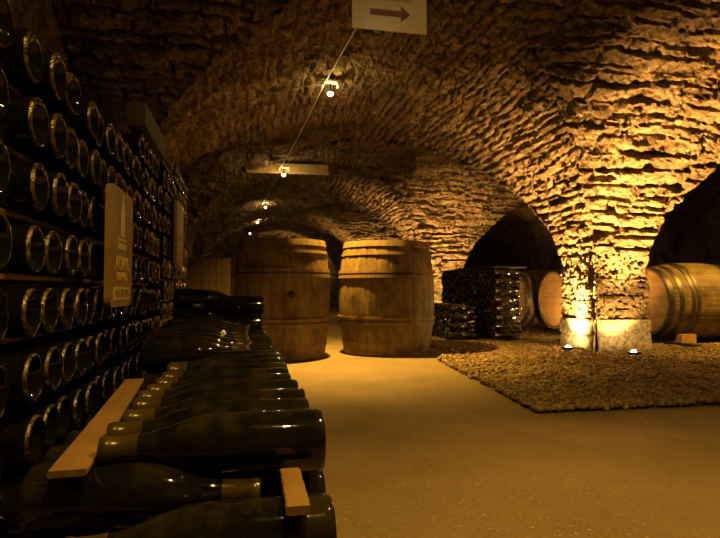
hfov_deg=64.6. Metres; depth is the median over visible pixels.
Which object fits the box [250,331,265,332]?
wine bottle
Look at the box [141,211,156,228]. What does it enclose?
wine bottle
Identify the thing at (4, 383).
wine bottle
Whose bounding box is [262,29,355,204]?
cable
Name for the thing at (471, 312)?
wine bottle
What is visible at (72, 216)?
wine bottle
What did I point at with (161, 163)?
wine bottle
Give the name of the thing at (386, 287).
wine barrel
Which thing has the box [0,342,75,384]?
wine bottle
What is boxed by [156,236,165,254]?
wine bottle
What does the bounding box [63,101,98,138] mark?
wine bottle
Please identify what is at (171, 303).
wine bottle
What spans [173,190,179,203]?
wine bottle
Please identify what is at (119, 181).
wine bottle
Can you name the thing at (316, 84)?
cable
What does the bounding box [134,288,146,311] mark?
wine bottle
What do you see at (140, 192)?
wine bottle
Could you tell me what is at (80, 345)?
wine bottle
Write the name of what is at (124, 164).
wine bottle
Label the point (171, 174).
wine bottle
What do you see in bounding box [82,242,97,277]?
wine bottle
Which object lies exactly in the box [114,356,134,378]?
wine bottle
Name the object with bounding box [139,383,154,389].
wine bottle
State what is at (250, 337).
wine bottle
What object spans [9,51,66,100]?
wine bottle
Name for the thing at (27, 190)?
wine bottle
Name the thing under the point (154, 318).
wine bottle
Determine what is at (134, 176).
wine bottle
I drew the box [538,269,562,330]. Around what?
wine barrel
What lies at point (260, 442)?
wine bottle
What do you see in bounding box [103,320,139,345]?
wine bottle
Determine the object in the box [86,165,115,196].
wine bottle
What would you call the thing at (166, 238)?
wine bottle
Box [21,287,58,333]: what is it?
wine bottle
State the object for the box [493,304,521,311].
wine bottle
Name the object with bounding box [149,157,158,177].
wine bottle
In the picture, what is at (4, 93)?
wine bottle
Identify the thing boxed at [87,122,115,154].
wine bottle
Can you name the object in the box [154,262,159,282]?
wine bottle
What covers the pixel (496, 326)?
wine bottle
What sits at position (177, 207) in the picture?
sign
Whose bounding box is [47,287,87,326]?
wine bottle
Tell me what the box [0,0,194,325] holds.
wall
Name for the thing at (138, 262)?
wine bottle
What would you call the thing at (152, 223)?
wine bottle
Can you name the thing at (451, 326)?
wine bottle
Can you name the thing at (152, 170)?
wine bottle
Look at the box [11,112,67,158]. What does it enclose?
wine bottle
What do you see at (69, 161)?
wine bottle
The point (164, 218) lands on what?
wine bottle
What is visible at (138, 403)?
wine bottle
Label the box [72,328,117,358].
wine bottle
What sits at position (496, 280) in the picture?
wine bottle
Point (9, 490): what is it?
wine bottle
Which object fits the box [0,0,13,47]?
wine bottle
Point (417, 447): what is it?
floor
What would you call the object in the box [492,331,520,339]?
wine bottle
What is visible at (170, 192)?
wine bottle
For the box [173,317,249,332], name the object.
wine bottle
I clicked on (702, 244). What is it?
wall
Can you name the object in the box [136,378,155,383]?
wine bottle
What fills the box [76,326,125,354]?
wine bottle
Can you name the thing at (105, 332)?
wine bottle
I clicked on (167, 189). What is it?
wine bottle
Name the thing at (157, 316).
wine bottle
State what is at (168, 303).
wine bottle
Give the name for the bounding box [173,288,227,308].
wine bottle
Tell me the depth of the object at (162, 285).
2.51 m
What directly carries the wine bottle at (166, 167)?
in the rack at (153, 233)
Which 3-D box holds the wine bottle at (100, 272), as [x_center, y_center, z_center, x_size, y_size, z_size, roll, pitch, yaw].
[-0.803,-0.014,1.575,0.271,0.086,0.085,0,-2,-10]
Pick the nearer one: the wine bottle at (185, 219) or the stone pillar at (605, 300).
the wine bottle at (185, 219)
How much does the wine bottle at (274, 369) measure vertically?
0.081 m
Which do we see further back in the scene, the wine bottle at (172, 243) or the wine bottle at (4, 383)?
the wine bottle at (172, 243)
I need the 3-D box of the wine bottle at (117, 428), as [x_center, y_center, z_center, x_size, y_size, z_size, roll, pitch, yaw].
[-0.209,0.226,0.801,0.271,0.080,0.080,0,-2,-12]
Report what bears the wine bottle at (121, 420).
on the pallet
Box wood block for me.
[280,468,310,515]
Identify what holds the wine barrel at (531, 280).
on the rail
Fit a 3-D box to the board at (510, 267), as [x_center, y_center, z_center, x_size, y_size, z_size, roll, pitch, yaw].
[1.272,0.007,6.139,0.340,0.012,1.500,0,-2,-12]
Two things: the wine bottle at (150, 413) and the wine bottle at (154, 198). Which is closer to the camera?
the wine bottle at (150, 413)
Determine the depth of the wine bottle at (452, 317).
5.40 m
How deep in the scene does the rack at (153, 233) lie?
2.88 m
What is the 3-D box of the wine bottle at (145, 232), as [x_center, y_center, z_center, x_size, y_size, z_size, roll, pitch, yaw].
[-0.893,-0.105,2.016,0.270,0.086,0.085,1,-2,-13]
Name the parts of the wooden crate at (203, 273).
panel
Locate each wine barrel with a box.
[233,238,329,361]
[338,240,434,356]
[519,270,553,327]
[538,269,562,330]
[646,263,719,339]
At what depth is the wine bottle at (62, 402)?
1.15 m
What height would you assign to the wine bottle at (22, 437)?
0.086 m
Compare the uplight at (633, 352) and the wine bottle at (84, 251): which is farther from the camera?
the uplight at (633, 352)
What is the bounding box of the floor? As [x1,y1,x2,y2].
[9,307,719,537]
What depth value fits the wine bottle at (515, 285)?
5.47 m
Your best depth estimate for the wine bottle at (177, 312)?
2.22 m
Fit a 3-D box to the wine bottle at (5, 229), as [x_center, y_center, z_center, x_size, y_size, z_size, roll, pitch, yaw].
[-0.643,-0.041,0.784,0.270,0.085,0.085,0,-2,-13]
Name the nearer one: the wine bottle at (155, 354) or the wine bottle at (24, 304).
the wine bottle at (24, 304)
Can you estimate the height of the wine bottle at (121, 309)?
0.085 m
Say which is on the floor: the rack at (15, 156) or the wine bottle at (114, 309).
the rack at (15, 156)
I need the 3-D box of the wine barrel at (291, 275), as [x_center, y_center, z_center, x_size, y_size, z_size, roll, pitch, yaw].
[-0.588,0.225,4.295,0.754,0.865,0.754,1,-2,-29]
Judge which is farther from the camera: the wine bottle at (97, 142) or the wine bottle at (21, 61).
the wine bottle at (97, 142)
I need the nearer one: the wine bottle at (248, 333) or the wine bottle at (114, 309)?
the wine bottle at (114, 309)
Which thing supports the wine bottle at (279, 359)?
on the wine bottle at (144, 386)
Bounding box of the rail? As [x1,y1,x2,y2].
[534,327,700,347]
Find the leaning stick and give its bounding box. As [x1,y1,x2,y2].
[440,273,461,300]
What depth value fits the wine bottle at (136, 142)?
1.93 m
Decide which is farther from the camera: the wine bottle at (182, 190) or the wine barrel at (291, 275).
the wine barrel at (291, 275)
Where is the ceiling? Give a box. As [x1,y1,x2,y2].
[53,0,719,279]
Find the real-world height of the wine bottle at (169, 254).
0.085 m
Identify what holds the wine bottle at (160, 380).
on the wine bottle
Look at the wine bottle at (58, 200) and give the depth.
1.05 m
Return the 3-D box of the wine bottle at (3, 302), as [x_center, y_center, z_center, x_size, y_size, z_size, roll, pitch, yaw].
[-0.647,0.068,0.781,0.270,0.085,0.085,0,-2,-12]
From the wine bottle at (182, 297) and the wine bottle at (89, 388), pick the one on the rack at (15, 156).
the wine bottle at (89, 388)
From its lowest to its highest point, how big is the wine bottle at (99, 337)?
0.085 m
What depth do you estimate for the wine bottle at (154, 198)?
2.30 m
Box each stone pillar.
[432,265,462,302]
[560,245,651,351]
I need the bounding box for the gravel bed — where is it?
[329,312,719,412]
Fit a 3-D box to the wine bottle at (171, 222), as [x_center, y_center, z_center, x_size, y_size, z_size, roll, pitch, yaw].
[-1.060,-0.196,2.802,0.270,0.085,0.085,0,-2,-11]
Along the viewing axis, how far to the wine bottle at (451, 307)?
5.41 m
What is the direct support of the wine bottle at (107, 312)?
on the rack at (15, 156)
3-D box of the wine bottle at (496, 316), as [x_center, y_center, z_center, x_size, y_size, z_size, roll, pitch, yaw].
[1.409,0.460,5.436,0.271,0.080,0.080,0,-2,-11]
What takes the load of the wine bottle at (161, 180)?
in the rack at (153, 233)
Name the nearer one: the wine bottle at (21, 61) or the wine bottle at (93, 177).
the wine bottle at (21, 61)
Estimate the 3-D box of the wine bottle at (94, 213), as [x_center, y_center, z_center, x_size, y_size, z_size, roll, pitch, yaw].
[-0.751,-0.131,1.307,0.271,0.087,0.085,0,-2,-13]
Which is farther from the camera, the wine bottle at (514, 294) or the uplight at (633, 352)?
the wine bottle at (514, 294)
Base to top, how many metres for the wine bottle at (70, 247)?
0.085 m
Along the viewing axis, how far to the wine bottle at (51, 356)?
1.03 m
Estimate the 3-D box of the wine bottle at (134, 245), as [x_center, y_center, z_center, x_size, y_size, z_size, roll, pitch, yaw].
[-0.867,-0.111,1.841,0.270,0.084,0.085,0,-2,-11]
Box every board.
[246,163,328,174]
[440,266,526,271]
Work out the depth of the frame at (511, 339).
5.44 m
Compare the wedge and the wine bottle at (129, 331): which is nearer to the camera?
the wine bottle at (129, 331)
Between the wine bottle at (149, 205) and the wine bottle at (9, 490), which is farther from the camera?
the wine bottle at (149, 205)
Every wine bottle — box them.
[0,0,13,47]
[0,29,42,83]
[0,66,8,119]
[0,95,48,147]
[0,138,9,193]
[0,161,48,211]
[0,212,11,269]
[0,224,45,273]
[0,287,41,337]
[0,290,7,342]
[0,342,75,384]
[0,346,62,392]
[0,353,43,404]
[0,365,8,417]
[0,414,45,466]
[0,480,24,535]
[0,516,8,537]
[3,404,58,450]
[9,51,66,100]
[9,182,81,223]
[9,189,88,227]
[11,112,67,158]
[12,171,68,216]
[15,339,87,378]
[16,461,262,533]
[19,230,61,274]
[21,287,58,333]
[27,126,78,168]
[28,336,95,372]
[32,395,70,438]
[34,234,78,275]
[40,388,84,428]
[41,72,81,115]
[41,332,105,366]
[42,445,96,461]
[43,440,62,451]
[45,139,88,177]
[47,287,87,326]
[48,239,89,277]
[52,288,73,330]
[56,429,82,439]
[58,381,97,418]
[59,329,110,361]
[62,196,99,231]
[62,430,82,445]
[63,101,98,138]
[65,493,336,537]
[66,148,100,184]
[68,421,85,429]
[71,375,102,409]
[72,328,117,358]
[74,211,104,240]
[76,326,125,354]
[77,249,103,278]
[78,112,103,146]
[78,158,107,192]
[81,323,132,350]
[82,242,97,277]
[83,289,93,325]
[83,371,111,403]
[83,417,122,429]
[84,288,103,321]
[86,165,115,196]
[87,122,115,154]
[92,366,121,395]
[94,322,135,347]
[96,172,122,202]
[97,222,137,247]
[97,226,141,249]
[97,409,325,477]
[100,131,122,162]
[100,179,126,204]
[100,288,111,320]
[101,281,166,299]
[101,362,127,382]
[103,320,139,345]
[106,141,129,169]
[106,358,133,378]
[106,397,309,435]
[107,319,145,342]
[110,307,116,318]
[111,318,148,337]
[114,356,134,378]
[115,149,132,175]
[116,306,125,316]
[116,352,140,376]
[120,132,144,157]
[120,317,152,334]
[122,155,139,180]
[123,293,132,315]
[123,388,305,421]
[125,162,141,185]
[125,316,157,334]
[125,350,143,373]
[126,184,132,200]
[130,315,159,328]
[131,167,147,190]
[131,289,136,314]
[132,190,139,215]
[132,228,148,251]
[132,231,152,253]
[132,254,135,279]
[132,258,140,281]
[132,288,152,310]
[132,379,297,409]
[133,194,141,217]
[133,198,147,221]
[134,202,150,223]
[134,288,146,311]
[135,261,155,282]
[135,289,143,313]
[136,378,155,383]
[137,205,155,226]
[138,174,148,194]
[138,234,154,254]
[138,373,290,397]
[139,140,148,163]
[139,258,145,281]
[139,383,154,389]
[140,339,249,370]
[141,146,152,168]
[141,177,154,198]
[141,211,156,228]
[141,236,156,256]
[143,260,152,281]
[143,373,161,377]
[144,238,159,257]
[145,289,149,311]
[146,303,164,321]
[146,335,248,347]
[147,152,155,173]
[147,181,155,201]
[147,367,288,390]
[148,212,161,231]
[148,258,165,276]
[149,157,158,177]
[150,185,162,204]
[151,289,155,309]
[153,170,165,188]
[154,192,167,210]
[154,216,169,234]
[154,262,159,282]
[154,289,159,308]
[155,331,251,343]
[155,362,286,383]
[156,195,169,212]
[156,214,166,232]
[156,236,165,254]
[157,328,248,339]
[159,152,167,169]
[159,154,166,166]
[159,238,167,255]
[159,240,171,256]
[160,259,169,277]
[160,302,170,319]
[160,325,247,335]
[162,174,169,191]
[162,198,172,215]
[162,357,284,377]
[163,262,175,278]
[164,243,173,258]
[164,303,167,320]
[164,322,247,332]
[165,157,170,173]
[165,221,173,237]
[166,281,170,298]
[167,178,172,194]
[167,320,246,329]
[167,353,281,371]
[169,161,173,177]
[169,350,277,363]
[170,282,173,298]
[170,302,172,318]
[171,184,175,200]
[172,165,176,181]
[172,266,180,279]
[172,308,218,319]
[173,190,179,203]
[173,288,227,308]
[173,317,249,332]
[174,169,178,184]
[175,172,180,187]
[175,266,178,278]
[180,179,183,192]
[183,217,186,230]
[183,250,186,263]
[192,296,263,315]
[211,315,261,330]
[229,470,325,497]
[241,347,274,349]
[248,333,267,334]
[249,336,268,338]
[249,339,271,340]
[249,343,274,348]
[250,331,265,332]
[252,341,272,343]
[446,309,473,314]
[446,319,474,323]
[446,322,474,330]
[446,328,474,332]
[447,331,475,339]
[448,304,475,311]
[448,313,476,321]
[491,268,519,275]
[491,274,518,278]
[491,292,519,296]
[491,295,519,302]
[491,301,519,305]
[491,310,519,314]
[492,277,520,284]
[492,283,519,287]
[492,286,519,293]
[492,319,519,324]
[492,322,520,330]
[492,328,520,332]
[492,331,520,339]
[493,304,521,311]
[493,313,521,321]
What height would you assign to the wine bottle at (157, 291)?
0.085 m
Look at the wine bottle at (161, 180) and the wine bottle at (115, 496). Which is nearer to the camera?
the wine bottle at (115, 496)
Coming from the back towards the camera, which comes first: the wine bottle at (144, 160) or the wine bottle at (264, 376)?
the wine bottle at (144, 160)
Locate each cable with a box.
[168,84,321,152]
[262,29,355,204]
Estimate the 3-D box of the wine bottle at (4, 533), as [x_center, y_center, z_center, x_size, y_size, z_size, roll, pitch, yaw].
[-0.640,0.390,0.771,0.270,0.085,0.084,0,-2,-12]
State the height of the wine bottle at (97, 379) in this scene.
0.084 m
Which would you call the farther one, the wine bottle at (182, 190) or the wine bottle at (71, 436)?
the wine bottle at (182, 190)
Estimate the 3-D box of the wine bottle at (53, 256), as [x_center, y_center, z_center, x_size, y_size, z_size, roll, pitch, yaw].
[-0.703,-0.031,1.043,0.270,0.085,0.085,0,-2,-11]
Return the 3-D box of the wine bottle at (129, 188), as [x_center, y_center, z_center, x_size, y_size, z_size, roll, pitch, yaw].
[-0.844,-0.221,1.742,0.270,0.084,0.084,0,-2,-12]
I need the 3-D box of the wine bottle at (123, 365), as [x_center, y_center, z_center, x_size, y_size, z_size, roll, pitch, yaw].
[-0.820,0.313,1.648,0.271,0.087,0.085,0,-2,-12]
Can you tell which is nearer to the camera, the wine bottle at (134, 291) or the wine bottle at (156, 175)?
the wine bottle at (134, 291)
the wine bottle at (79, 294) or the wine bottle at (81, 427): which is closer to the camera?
the wine bottle at (79, 294)
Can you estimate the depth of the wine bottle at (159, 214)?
2.37 m
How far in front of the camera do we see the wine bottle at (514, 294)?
5.46 m
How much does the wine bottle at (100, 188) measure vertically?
0.086 m
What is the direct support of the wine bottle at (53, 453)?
on the pallet
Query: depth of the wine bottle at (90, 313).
1.33 m
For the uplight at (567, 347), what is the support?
on the gravel bed
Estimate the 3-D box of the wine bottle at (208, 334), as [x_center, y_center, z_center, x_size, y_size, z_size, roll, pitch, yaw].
[-0.454,0.221,1.662,0.272,0.082,0.080,0,-2,-12]
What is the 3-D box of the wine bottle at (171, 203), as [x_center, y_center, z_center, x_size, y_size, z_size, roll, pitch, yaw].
[-1.039,-0.300,2.719,0.270,0.084,0.084,0,-2,-11]
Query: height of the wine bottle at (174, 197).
0.087 m
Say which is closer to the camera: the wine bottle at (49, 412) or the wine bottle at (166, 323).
the wine bottle at (49, 412)
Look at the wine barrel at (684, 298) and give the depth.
5.06 m
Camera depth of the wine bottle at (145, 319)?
2.11 m
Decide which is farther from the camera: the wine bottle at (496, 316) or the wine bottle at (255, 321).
the wine bottle at (496, 316)
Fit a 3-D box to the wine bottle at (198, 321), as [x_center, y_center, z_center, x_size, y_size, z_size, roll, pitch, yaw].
[-0.533,0.218,1.997,0.272,0.082,0.080,0,-2,-12]
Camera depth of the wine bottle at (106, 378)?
1.49 m
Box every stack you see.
[432,302,450,338]
[441,268,492,338]
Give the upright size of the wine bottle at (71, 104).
0.092 m
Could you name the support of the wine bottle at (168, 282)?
in the rack at (153, 233)
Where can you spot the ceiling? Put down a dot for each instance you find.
(464, 120)
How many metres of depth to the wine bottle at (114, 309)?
1.60 m
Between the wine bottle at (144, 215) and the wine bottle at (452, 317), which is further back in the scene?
the wine bottle at (452, 317)
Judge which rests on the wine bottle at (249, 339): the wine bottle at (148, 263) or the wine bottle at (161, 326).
the wine bottle at (161, 326)
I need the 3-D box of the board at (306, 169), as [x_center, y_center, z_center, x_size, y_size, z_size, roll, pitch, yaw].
[-0.887,-1.230,6.994,1.000,0.138,0.077,0,-2,-9]
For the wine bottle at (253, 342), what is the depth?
1.73 m
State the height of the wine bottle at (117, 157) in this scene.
0.086 m
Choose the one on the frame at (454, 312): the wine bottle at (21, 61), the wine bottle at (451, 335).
the wine bottle at (451, 335)
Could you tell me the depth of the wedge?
4.95 m
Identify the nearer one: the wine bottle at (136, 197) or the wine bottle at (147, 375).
the wine bottle at (147, 375)
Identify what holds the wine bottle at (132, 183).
on the rack at (15, 156)
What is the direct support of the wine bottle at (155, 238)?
on the rack at (15, 156)
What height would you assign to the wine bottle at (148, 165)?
0.085 m
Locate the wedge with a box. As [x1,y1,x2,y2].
[674,334,696,343]
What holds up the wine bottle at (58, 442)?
on the rack at (15, 156)
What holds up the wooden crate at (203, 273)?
on the wooden crate
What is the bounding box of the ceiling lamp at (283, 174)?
[278,166,288,175]
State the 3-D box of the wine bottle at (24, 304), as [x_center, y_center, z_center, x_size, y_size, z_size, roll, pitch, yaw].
[-0.683,0.072,0.936,0.271,0.086,0.084,0,-2,-12]
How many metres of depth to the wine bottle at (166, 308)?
2.66 m
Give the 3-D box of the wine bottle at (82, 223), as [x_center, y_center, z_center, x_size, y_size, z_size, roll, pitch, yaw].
[-0.733,-0.131,1.216,0.270,0.085,0.085,0,-2,-13]
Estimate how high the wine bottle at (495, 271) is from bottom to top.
0.081 m
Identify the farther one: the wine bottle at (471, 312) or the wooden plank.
the wine bottle at (471, 312)
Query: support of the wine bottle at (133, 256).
on the rack at (15, 156)
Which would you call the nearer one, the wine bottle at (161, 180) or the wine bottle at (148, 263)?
the wine bottle at (148, 263)
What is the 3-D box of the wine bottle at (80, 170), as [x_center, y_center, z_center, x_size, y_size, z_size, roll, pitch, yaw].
[-0.732,-0.241,1.211,0.270,0.085,0.085,0,-2,-13]
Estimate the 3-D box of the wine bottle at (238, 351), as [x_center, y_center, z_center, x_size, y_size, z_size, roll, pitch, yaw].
[-0.350,0.252,1.474,0.271,0.080,0.080,0,-2,-11]
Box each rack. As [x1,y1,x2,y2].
[0,81,147,473]
[89,232,179,373]
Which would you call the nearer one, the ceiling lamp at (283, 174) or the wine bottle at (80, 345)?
the wine bottle at (80, 345)
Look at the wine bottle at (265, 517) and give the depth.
0.57 m
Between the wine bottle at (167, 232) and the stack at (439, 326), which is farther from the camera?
the stack at (439, 326)
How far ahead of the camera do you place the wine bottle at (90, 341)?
1.30 m
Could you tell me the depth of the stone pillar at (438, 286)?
8.41 m
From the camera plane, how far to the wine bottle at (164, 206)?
2.54 m
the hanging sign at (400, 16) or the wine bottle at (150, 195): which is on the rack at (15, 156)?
the wine bottle at (150, 195)
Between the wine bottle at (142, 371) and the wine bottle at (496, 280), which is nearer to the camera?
the wine bottle at (142, 371)
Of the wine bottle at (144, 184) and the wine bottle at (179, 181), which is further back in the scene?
the wine bottle at (179, 181)
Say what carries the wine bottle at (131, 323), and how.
on the rack at (15, 156)
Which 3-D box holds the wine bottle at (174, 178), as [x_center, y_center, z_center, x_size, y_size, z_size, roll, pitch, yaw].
[-1.075,-0.493,2.904,0.270,0.084,0.084,0,-2,-13]
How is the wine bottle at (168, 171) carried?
in the rack at (153, 233)
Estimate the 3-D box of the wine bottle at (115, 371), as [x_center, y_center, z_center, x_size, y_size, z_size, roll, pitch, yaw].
[-0.803,0.311,1.559,0.270,0.086,0.085,0,-2,-10]
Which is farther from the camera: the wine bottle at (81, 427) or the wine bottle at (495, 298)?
the wine bottle at (495, 298)
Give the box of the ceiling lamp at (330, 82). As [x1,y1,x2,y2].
[322,80,338,95]
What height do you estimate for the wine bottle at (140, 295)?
0.086 m
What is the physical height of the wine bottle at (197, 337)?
0.082 m
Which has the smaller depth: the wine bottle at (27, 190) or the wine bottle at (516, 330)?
the wine bottle at (27, 190)
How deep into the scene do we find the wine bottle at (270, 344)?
1.65 m
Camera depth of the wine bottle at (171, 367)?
1.37 m
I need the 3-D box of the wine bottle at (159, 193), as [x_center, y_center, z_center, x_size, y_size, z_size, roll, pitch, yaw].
[-0.963,-0.309,2.357,0.270,0.085,0.085,0,-2,-10]
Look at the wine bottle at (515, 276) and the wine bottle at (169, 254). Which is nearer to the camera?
the wine bottle at (169, 254)
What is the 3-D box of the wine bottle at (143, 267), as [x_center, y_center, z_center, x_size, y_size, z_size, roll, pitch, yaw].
[-0.906,0.002,2.013,0.271,0.086,0.085,0,-2,-10]
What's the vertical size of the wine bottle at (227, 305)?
0.080 m
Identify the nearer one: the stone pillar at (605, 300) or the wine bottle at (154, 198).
the wine bottle at (154, 198)
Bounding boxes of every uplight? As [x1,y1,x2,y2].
[561,345,574,349]
[626,350,640,354]
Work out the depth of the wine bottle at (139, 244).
1.96 m
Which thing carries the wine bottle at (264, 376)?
on the wine bottle
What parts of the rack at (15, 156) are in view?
post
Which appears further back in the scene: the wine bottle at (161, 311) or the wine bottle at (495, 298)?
the wine bottle at (495, 298)
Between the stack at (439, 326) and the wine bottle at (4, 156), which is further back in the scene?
the stack at (439, 326)
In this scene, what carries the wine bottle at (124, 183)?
on the rack at (15, 156)
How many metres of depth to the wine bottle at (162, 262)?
2.52 m
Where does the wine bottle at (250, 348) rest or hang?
on the wine bottle
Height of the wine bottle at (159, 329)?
0.082 m
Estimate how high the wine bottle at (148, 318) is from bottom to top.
0.087 m
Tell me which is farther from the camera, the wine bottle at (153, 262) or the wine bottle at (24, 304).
the wine bottle at (153, 262)
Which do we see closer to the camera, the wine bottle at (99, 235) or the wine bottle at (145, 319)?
the wine bottle at (99, 235)
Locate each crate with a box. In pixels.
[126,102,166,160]
[187,258,230,295]
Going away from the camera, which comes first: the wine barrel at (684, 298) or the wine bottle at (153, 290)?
the wine bottle at (153, 290)
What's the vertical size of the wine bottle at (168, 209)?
0.086 m
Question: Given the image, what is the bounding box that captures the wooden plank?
[46,379,143,478]
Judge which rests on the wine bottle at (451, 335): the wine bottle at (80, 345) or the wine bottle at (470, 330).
the wine bottle at (470, 330)
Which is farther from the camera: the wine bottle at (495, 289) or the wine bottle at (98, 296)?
the wine bottle at (495, 289)
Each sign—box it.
[102,183,132,306]
[172,200,183,266]
[352,0,426,34]
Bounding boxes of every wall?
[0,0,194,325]
[219,232,467,306]
[479,194,719,271]
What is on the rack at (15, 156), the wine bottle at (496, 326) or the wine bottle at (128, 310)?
the wine bottle at (128, 310)
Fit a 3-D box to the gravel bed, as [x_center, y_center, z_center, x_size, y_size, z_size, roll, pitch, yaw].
[2.482,0.765,7.694,5.670,0.055,9.894,0,-2,-12]
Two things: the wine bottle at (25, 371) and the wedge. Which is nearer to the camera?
the wine bottle at (25, 371)
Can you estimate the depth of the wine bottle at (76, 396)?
1.21 m
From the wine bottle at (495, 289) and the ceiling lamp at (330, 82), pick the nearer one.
the ceiling lamp at (330, 82)
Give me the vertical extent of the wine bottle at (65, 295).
0.086 m
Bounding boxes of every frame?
[432,312,473,340]
[476,276,518,340]
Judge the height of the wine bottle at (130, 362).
0.085 m
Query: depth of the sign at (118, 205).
1.42 m
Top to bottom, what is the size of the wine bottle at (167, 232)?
0.084 m
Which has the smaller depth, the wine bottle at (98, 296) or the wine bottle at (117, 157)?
the wine bottle at (98, 296)
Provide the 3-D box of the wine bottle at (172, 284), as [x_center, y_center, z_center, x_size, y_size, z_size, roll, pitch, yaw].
[-1.055,0.103,2.790,0.270,0.085,0.085,0,-2,-12]
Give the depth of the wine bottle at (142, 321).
2.01 m
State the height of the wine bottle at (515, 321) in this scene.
0.080 m
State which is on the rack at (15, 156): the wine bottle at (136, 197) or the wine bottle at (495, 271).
the wine bottle at (136, 197)
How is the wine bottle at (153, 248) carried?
on the rack at (15, 156)
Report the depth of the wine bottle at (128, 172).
1.76 m
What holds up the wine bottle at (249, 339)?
on the wine bottle
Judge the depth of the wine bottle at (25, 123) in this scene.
0.94 m
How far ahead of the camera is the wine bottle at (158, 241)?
2.40 m
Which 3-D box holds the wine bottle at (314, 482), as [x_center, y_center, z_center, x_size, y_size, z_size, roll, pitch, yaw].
[-0.185,0.312,0.768,0.271,0.080,0.080,0,-2,-12]
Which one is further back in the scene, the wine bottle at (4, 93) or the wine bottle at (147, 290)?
the wine bottle at (147, 290)
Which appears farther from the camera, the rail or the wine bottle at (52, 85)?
the rail
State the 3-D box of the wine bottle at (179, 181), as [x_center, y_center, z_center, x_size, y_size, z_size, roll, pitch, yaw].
[-1.112,-0.486,3.078,0.270,0.084,0.084,0,-2,-12]
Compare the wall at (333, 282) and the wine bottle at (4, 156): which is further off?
the wall at (333, 282)
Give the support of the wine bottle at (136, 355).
on the rack at (15, 156)
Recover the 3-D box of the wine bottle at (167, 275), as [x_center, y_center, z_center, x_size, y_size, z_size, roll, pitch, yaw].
[-1.019,-0.003,2.620,0.270,0.085,0.085,0,-2,-12]
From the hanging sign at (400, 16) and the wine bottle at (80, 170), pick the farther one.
the hanging sign at (400, 16)
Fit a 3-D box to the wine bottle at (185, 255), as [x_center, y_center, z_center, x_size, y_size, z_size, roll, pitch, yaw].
[-1.186,-0.074,3.423,0.270,0.086,0.084,0,-2,-12]
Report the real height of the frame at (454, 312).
0.284 m
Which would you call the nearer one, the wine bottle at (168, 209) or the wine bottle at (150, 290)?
the wine bottle at (150, 290)
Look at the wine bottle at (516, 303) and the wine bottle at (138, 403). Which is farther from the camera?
the wine bottle at (516, 303)
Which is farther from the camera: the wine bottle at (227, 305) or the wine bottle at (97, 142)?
the wine bottle at (227, 305)
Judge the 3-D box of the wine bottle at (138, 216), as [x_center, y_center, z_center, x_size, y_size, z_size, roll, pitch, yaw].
[-0.881,-0.217,1.915,0.270,0.085,0.084,0,-2,-13]
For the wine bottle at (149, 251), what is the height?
0.085 m
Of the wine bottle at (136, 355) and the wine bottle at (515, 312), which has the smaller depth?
the wine bottle at (136, 355)
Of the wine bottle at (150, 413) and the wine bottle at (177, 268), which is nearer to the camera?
the wine bottle at (150, 413)
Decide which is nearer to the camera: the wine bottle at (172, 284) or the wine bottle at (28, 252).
the wine bottle at (28, 252)
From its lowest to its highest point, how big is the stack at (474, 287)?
0.682 m
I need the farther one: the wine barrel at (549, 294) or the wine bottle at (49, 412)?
the wine barrel at (549, 294)
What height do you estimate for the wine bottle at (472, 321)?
0.080 m
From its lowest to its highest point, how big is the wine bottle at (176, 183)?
0.084 m
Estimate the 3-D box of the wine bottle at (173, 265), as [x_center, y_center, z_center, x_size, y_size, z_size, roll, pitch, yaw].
[-1.077,0.006,2.890,0.270,0.086,0.085,0,-2,-11]

